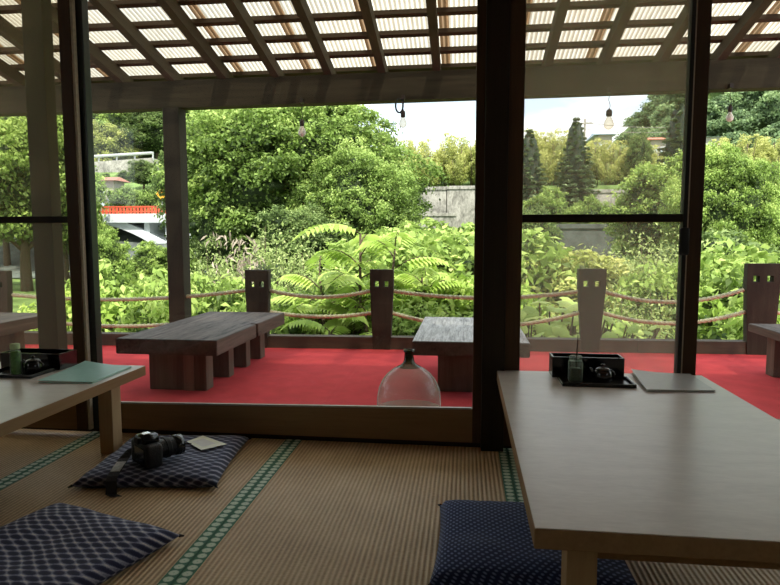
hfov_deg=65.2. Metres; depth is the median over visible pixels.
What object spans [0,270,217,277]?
river
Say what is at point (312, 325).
leaf plant
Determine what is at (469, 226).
leafy shrub
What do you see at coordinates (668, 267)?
leafy shrub
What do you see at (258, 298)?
post
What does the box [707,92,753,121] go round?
tree
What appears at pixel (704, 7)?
sliding door frame
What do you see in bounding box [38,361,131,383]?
folder
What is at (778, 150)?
plume
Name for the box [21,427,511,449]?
trim
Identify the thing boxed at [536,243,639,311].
leafy shrub
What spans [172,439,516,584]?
mat
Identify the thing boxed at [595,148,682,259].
broadleaf tree
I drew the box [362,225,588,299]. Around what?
leafy shrub
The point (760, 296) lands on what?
post
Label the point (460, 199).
wall
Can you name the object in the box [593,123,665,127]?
power line
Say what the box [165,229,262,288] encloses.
leafy shrub
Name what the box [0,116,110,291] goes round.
broadleaf tree
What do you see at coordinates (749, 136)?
plume
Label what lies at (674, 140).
conifer tree
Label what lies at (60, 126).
broadleaf tree
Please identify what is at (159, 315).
leafy shrub
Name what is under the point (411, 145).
plume
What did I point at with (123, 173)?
shrub
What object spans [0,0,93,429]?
door
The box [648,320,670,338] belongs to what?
leaf plant
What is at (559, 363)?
box
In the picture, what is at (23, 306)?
leafy shrub
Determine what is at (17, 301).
ground
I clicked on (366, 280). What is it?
leafy shrub
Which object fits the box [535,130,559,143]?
plume
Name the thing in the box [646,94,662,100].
tree
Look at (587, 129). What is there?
power line
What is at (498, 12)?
wooden post
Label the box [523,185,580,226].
broadleaf tree
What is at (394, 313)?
rope
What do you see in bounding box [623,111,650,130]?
tree
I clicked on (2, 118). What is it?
broadleaf tree
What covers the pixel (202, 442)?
leaflet
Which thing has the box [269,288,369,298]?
rope
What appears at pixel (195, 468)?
floor cushion
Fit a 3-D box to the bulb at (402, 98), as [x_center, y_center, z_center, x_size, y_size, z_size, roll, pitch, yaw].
[0.084,-1.353,4.558,0.083,0.242,0.065,-2,6,-23]
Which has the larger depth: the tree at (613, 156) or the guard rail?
the guard rail
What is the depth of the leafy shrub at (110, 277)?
7.83 m
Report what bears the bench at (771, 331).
on the carpet at (284, 375)
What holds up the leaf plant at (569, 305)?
on the ground
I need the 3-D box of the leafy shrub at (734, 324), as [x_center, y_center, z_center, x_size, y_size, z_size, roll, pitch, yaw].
[3.460,0.840,6.305,1.953,1.728,2.144,5,7,43]
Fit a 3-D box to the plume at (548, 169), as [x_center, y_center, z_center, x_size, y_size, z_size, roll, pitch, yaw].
[11.936,-9.649,48.028,1.919,2.844,2.480,-2,6,-23]
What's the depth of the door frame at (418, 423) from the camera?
2.59 m
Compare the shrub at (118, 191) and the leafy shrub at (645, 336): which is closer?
the leafy shrub at (645, 336)
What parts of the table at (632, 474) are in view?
leg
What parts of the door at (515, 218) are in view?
rail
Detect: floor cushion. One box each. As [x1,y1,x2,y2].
[0,503,183,584]
[68,435,251,487]
[428,500,637,584]
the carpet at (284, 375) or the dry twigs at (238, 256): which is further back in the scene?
the dry twigs at (238, 256)
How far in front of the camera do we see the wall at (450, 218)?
45.13 m
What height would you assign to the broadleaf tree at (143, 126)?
7.883 m
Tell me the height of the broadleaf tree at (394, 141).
4.396 m
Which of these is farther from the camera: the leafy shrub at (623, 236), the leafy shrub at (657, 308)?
the leafy shrub at (623, 236)
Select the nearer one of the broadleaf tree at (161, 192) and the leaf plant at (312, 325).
the leaf plant at (312, 325)
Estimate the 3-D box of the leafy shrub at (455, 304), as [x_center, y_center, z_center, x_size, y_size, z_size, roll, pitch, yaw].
[0.616,0.597,7.014,2.549,2.136,2.798,3,6,31]
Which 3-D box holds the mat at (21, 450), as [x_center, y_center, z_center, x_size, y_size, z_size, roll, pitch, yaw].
[-1.854,0.713,1.904,0.897,0.031,1.798,1,5,7]
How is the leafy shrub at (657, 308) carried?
on the ground
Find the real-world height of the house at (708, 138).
4.780 m
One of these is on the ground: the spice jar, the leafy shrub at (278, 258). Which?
the leafy shrub at (278, 258)
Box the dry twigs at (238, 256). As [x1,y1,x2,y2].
[226,256,277,282]
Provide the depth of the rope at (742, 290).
4.57 m
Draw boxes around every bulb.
[298,98,305,136]
[395,95,404,117]
[606,87,611,116]
[726,82,733,121]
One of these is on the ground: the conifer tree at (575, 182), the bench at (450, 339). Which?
the conifer tree at (575, 182)
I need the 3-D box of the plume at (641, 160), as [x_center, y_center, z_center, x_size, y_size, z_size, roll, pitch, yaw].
[19.243,-9.360,47.585,1.519,2.251,1.963,-4,6,-37]
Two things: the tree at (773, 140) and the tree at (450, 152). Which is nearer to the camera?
the tree at (450, 152)
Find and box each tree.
[0,116,57,128]
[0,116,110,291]
[1,234,14,265]
[13,115,109,205]
[58,113,105,124]
[62,197,108,285]
[93,120,142,161]
[94,112,131,149]
[96,196,109,234]
[118,111,190,160]
[124,159,157,189]
[130,240,167,282]
[143,113,201,239]
[145,105,450,258]
[190,248,207,276]
[283,136,427,240]
[387,136,397,158]
[522,203,566,250]
[523,129,548,208]
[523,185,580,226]
[554,117,600,213]
[570,194,611,223]
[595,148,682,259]
[612,126,650,146]
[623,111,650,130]
[623,132,654,172]
[638,96,674,119]
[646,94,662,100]
[646,125,668,137]
[647,102,674,126]
[651,97,684,169]
[652,140,779,251]
[655,116,670,128]
[659,94,684,103]
[706,119,721,135]
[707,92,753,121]
[712,109,766,135]
[723,130,757,147]
[732,90,779,106]
[750,91,779,125]
[750,121,779,139]
[750,136,779,147]
[764,162,779,254]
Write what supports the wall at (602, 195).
on the ground
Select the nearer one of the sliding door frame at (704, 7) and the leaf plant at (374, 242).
the sliding door frame at (704, 7)
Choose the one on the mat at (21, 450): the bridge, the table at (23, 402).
the table at (23, 402)
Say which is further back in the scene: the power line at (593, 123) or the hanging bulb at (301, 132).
the power line at (593, 123)
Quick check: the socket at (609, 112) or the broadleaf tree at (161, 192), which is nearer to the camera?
the socket at (609, 112)
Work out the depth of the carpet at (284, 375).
3.80 m
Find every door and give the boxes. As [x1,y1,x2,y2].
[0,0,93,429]
[503,0,696,445]
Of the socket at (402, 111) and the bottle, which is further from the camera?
the socket at (402, 111)
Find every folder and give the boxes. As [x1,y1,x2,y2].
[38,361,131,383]
[631,369,714,391]
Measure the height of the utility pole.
4.385 m
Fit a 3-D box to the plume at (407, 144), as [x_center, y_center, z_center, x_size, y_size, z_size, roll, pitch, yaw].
[2.424,-11.812,54.427,2.778,4.116,3.590,0,5,0]
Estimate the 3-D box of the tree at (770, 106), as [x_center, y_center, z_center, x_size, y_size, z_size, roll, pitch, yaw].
[72.909,-34.156,114.176,10.896,7.088,10.768,0,5,-5]
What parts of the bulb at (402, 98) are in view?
cord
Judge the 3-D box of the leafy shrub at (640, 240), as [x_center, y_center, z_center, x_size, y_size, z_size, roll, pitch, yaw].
[4.649,-0.064,10.070,2.691,2.749,2.384,-1,5,-6]
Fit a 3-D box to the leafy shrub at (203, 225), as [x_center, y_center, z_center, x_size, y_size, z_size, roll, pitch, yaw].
[-6.542,-1.915,23.821,3.135,4.169,2.566,-1,5,-6]
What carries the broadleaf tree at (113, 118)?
on the ground
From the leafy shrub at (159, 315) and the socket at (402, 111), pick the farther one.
the leafy shrub at (159, 315)
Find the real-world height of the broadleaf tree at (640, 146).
4.301 m
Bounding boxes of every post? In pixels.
[0,271,12,312]
[245,270,270,347]
[370,269,393,349]
[480,0,510,451]
[577,269,606,352]
[743,263,779,354]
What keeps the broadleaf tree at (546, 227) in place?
on the ground
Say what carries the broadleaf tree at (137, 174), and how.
on the ground
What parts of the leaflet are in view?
white panel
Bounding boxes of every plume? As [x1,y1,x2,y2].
[392,141,415,166]
[402,138,431,175]
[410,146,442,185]
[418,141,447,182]
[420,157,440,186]
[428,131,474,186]
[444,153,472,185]
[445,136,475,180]
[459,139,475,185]
[524,127,564,184]
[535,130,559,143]
[539,130,587,185]
[539,131,552,155]
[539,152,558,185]
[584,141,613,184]
[587,137,620,179]
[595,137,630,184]
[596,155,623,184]
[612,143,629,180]
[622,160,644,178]
[649,144,664,164]
[711,139,722,148]
[719,133,766,159]
[719,135,753,149]
[744,152,767,161]
[746,134,776,157]
[757,136,779,160]
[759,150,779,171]
[761,138,779,161]
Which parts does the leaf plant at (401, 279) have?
stem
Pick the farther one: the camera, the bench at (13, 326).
the bench at (13, 326)
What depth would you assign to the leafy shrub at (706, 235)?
15.57 m
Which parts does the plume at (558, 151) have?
stem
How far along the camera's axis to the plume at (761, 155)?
45.83 m
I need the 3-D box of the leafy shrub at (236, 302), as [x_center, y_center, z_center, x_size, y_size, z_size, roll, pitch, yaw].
[-2.208,0.696,7.066,1.872,1.866,1.628,-1,5,-7]
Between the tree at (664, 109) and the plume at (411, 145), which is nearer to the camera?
the plume at (411, 145)
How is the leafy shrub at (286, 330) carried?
on the ground
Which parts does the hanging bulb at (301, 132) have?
glass bulb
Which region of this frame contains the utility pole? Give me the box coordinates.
[582,119,592,140]
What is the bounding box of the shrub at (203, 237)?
[200,232,264,282]
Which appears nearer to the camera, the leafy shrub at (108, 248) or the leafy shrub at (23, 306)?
the leafy shrub at (23, 306)
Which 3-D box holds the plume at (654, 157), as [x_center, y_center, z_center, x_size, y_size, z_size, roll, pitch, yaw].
[20.937,-10.345,49.269,2.344,3.473,3.029,-1,5,-8]
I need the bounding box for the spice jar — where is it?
[569,336,580,381]
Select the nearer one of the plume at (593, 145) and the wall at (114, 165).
the plume at (593, 145)
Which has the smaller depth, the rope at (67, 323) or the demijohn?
the demijohn
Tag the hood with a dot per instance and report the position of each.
(177, 440)
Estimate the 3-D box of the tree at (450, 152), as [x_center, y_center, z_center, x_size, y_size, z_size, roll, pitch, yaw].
[4.854,-10.857,50.569,3.024,4.481,3.908,-5,7,-44]
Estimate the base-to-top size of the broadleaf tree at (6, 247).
9.783 m
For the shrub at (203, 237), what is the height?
2.586 m
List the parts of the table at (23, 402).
leg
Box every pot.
[22,356,43,373]
[589,364,615,383]
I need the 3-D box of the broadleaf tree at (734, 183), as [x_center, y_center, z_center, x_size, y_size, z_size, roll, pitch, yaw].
[12.626,-2.931,23.528,4.812,6.083,5.369,1,5,15]
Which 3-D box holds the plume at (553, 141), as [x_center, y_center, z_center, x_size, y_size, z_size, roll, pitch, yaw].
[13.037,-11.355,51.178,3.277,4.856,4.236,4,6,36]
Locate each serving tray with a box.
[0,366,54,378]
[557,375,636,387]
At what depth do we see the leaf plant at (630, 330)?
6.33 m
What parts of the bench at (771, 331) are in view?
leg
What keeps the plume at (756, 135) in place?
on the ground
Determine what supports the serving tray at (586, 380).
on the table at (632, 474)
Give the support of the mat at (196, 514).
on the floor
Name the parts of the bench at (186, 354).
leg, leg, leg, leg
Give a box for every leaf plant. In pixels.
[271,223,456,334]
[280,289,397,334]
[322,267,472,335]
[468,314,606,337]
[520,297,579,337]
[600,315,625,337]
[601,319,658,338]
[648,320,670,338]
[661,332,672,338]
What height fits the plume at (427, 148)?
3.871 m
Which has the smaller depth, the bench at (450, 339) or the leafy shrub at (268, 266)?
the bench at (450, 339)
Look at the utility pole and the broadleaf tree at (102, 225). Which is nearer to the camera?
the broadleaf tree at (102, 225)
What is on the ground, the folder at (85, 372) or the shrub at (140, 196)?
the shrub at (140, 196)
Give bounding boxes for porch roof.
[0,0,779,348]
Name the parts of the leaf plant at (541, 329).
stem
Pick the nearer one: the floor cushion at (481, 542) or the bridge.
the floor cushion at (481, 542)
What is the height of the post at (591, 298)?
0.634 m
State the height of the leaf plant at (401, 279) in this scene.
1.929 m
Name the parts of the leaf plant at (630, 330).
stem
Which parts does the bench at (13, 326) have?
leg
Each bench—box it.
[0,312,37,361]
[116,312,284,390]
[412,317,529,391]
[748,324,779,376]
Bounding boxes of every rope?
[11,289,244,301]
[66,322,167,327]
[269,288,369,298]
[270,310,370,318]
[392,311,578,325]
[393,289,577,299]
[603,310,745,325]
[605,288,744,303]
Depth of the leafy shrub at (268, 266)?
11.65 m
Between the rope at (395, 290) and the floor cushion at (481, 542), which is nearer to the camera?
the floor cushion at (481, 542)
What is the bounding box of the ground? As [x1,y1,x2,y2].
[0,92,778,312]
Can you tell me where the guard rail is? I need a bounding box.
[94,152,153,160]
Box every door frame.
[75,0,486,442]
[681,0,779,420]
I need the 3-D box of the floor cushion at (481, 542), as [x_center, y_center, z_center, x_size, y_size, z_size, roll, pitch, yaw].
[0.378,0.680,1.668,0.525,0.076,0.470,1,5,8]
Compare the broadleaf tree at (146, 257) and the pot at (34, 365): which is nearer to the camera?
the pot at (34, 365)
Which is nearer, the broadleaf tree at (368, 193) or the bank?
the broadleaf tree at (368, 193)
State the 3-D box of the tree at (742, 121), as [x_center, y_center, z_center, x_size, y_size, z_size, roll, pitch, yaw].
[66.079,-32.011,116.251,9.651,6.353,9.766,2,5,21]
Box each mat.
[0,429,99,484]
[0,432,293,584]
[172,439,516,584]
[507,448,779,584]
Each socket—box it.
[401,110,404,117]
[606,108,611,116]
[728,104,732,111]
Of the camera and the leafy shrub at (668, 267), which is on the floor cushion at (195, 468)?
the camera
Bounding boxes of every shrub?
[17,302,37,330]
[33,272,142,331]
[64,258,212,329]
[97,225,135,286]
[101,172,109,176]
[101,188,138,228]
[105,285,204,331]
[107,185,155,213]
[115,170,131,180]
[118,273,253,331]
[124,188,164,213]
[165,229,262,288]
[189,194,256,274]
[190,204,323,305]
[202,273,290,308]
[251,203,353,284]
[262,232,343,305]
[270,271,356,332]
[270,300,328,334]
[305,228,473,284]
[324,223,435,269]
[347,263,446,328]
[355,297,472,335]
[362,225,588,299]
[375,217,525,245]
[393,253,553,335]
[440,251,631,334]
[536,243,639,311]
[575,273,675,337]
[584,223,676,296]
[602,255,779,337]
[606,269,705,338]
[609,208,734,309]
[629,251,768,283]
[648,227,779,269]
[648,231,779,302]
[650,290,779,339]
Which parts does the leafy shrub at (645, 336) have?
stem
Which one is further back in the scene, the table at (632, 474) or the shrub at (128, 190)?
the shrub at (128, 190)
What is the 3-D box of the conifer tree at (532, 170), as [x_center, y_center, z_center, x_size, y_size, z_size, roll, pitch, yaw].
[9.281,-6.943,40.708,4.280,7.822,4.458,-1,5,-15]
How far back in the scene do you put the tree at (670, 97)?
143.49 m
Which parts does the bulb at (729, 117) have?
glass bulb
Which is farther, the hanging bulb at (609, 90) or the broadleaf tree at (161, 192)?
the broadleaf tree at (161, 192)
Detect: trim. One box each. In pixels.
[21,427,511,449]
[24,331,745,353]
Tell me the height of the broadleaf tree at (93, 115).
6.947 m
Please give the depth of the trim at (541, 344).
4.67 m
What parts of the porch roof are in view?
post, post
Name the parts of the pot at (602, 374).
lid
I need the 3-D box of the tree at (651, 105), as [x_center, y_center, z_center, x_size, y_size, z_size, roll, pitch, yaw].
[65.957,-45.069,150.166,9.289,6.114,9.400,-1,5,-9]
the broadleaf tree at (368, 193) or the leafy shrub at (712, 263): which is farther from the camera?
the broadleaf tree at (368, 193)
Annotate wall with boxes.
[94,158,158,171]
[410,213,456,228]
[419,187,446,212]
[446,186,474,228]
[552,189,627,222]
[553,224,621,267]
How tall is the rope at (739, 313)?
0.123 m
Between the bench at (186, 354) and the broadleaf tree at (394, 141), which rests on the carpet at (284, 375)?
the bench at (186, 354)
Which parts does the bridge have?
railing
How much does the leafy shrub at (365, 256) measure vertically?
2.503 m
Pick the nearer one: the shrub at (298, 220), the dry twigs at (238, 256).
the dry twigs at (238, 256)
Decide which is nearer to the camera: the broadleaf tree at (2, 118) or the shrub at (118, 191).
the shrub at (118, 191)
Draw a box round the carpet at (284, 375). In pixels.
[25,344,779,418]
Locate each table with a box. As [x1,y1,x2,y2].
[0,362,145,453]
[497,370,779,584]
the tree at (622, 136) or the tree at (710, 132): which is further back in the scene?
the tree at (622, 136)
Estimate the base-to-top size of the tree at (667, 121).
5.730 m
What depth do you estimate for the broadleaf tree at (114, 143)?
72.40 m
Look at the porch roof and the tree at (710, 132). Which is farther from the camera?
the tree at (710, 132)
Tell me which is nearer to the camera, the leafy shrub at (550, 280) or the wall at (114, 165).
the leafy shrub at (550, 280)
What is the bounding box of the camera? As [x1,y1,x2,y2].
[105,431,191,496]
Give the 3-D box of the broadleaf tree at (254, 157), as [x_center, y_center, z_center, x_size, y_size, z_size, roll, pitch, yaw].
[-3.872,-4.423,25.253,11.040,8.782,9.581,3,6,27]
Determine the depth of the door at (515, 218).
2.36 m
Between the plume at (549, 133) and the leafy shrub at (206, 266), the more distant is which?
the plume at (549, 133)
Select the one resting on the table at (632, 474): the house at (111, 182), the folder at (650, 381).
the folder at (650, 381)
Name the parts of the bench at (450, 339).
leg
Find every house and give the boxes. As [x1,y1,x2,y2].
[99,177,130,229]
[586,133,615,152]
[647,137,665,163]
[706,136,729,145]
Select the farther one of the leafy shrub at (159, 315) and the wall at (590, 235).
the wall at (590, 235)
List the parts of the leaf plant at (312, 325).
stem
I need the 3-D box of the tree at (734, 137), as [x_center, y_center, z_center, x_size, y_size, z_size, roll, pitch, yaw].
[61.859,-26.183,109.485,9.633,6.266,9.520,-4,7,-40]
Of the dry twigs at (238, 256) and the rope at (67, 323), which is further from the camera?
the dry twigs at (238, 256)
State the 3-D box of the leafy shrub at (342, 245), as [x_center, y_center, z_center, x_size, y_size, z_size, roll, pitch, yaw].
[-0.022,-0.387,15.241,3.676,2.633,4.225,-1,5,-14]
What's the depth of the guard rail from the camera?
63.63 m
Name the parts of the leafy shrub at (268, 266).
stem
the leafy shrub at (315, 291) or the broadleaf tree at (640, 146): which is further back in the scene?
the broadleaf tree at (640, 146)
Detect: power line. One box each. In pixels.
[587,129,665,132]
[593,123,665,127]
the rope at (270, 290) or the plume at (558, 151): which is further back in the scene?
the plume at (558, 151)
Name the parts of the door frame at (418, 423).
rail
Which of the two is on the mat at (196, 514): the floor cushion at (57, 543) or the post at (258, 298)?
the floor cushion at (57, 543)
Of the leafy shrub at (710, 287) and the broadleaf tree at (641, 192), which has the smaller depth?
the leafy shrub at (710, 287)
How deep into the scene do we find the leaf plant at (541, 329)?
5.51 m
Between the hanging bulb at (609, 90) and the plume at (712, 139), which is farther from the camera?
the plume at (712, 139)
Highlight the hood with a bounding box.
[170,433,185,454]
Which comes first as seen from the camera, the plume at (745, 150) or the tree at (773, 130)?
the plume at (745, 150)
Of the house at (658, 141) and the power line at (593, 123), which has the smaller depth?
the power line at (593, 123)
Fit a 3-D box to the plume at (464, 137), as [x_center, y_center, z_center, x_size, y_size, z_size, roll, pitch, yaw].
[6.812,-11.847,53.378,3.784,4.339,2.928,-3,6,-28]
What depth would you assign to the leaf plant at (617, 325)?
5.64 m
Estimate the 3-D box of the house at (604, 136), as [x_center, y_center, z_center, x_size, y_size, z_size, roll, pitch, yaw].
[22.378,-14.650,65.223,2.210,4.718,5.800,1,5,7]
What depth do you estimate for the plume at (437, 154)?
50.43 m
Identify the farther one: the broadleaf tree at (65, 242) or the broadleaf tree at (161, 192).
the broadleaf tree at (161, 192)
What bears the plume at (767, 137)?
on the ground
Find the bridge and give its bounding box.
[2,206,190,243]
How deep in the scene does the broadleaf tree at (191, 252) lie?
22.99 m
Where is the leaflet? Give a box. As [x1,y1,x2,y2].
[187,436,225,449]
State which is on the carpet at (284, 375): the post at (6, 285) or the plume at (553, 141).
the post at (6, 285)
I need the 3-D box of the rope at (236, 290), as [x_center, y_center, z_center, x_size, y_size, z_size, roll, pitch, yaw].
[-2.106,0.016,4.901,1.955,0.117,0.035,0,5,4]
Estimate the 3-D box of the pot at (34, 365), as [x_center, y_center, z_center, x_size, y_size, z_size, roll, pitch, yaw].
[-1.397,0.281,2.388,0.067,0.067,0.074,-5,7,-42]
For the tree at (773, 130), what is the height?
6.901 m
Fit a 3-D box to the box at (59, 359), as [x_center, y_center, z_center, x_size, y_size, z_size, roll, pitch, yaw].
[-1.448,0.274,2.519,0.260,0.066,0.110,1,5,7]
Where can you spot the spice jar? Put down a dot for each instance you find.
(575, 372)
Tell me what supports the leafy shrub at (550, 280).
on the ground
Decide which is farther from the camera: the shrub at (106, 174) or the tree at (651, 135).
the tree at (651, 135)
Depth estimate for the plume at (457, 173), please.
48.89 m
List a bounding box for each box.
[0,348,76,369]
[549,353,624,376]
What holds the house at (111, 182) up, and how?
on the ground
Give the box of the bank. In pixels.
[0,230,208,271]
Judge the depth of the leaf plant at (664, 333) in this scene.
6.00 m
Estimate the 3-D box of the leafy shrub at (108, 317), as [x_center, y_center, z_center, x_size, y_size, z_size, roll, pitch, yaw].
[-3.562,0.659,7.574,2.095,1.899,1.908,-4,6,-35]
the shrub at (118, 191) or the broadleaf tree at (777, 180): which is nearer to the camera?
the broadleaf tree at (777, 180)
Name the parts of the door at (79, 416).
rail, rail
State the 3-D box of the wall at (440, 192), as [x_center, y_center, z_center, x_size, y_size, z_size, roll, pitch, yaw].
[2.772,-6.257,47.764,3.385,3.903,1.280,1,5,7]
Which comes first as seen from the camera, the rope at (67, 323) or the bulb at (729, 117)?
the bulb at (729, 117)
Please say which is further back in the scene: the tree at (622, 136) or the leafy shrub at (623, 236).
the tree at (622, 136)
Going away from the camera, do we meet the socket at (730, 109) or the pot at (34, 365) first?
the pot at (34, 365)
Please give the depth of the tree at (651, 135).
126.35 m
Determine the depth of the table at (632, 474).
1.37 m
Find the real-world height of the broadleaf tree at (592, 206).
4.637 m
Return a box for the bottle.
[9,343,20,374]
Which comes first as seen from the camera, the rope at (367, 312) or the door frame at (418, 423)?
the door frame at (418, 423)
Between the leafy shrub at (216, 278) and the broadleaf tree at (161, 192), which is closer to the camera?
the leafy shrub at (216, 278)
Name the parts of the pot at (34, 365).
lid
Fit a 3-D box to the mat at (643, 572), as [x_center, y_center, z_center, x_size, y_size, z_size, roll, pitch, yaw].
[0.819,0.742,1.577,0.897,0.031,1.798,1,5,7]
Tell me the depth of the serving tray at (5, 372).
2.37 m
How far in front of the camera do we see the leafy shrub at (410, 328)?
5.99 m

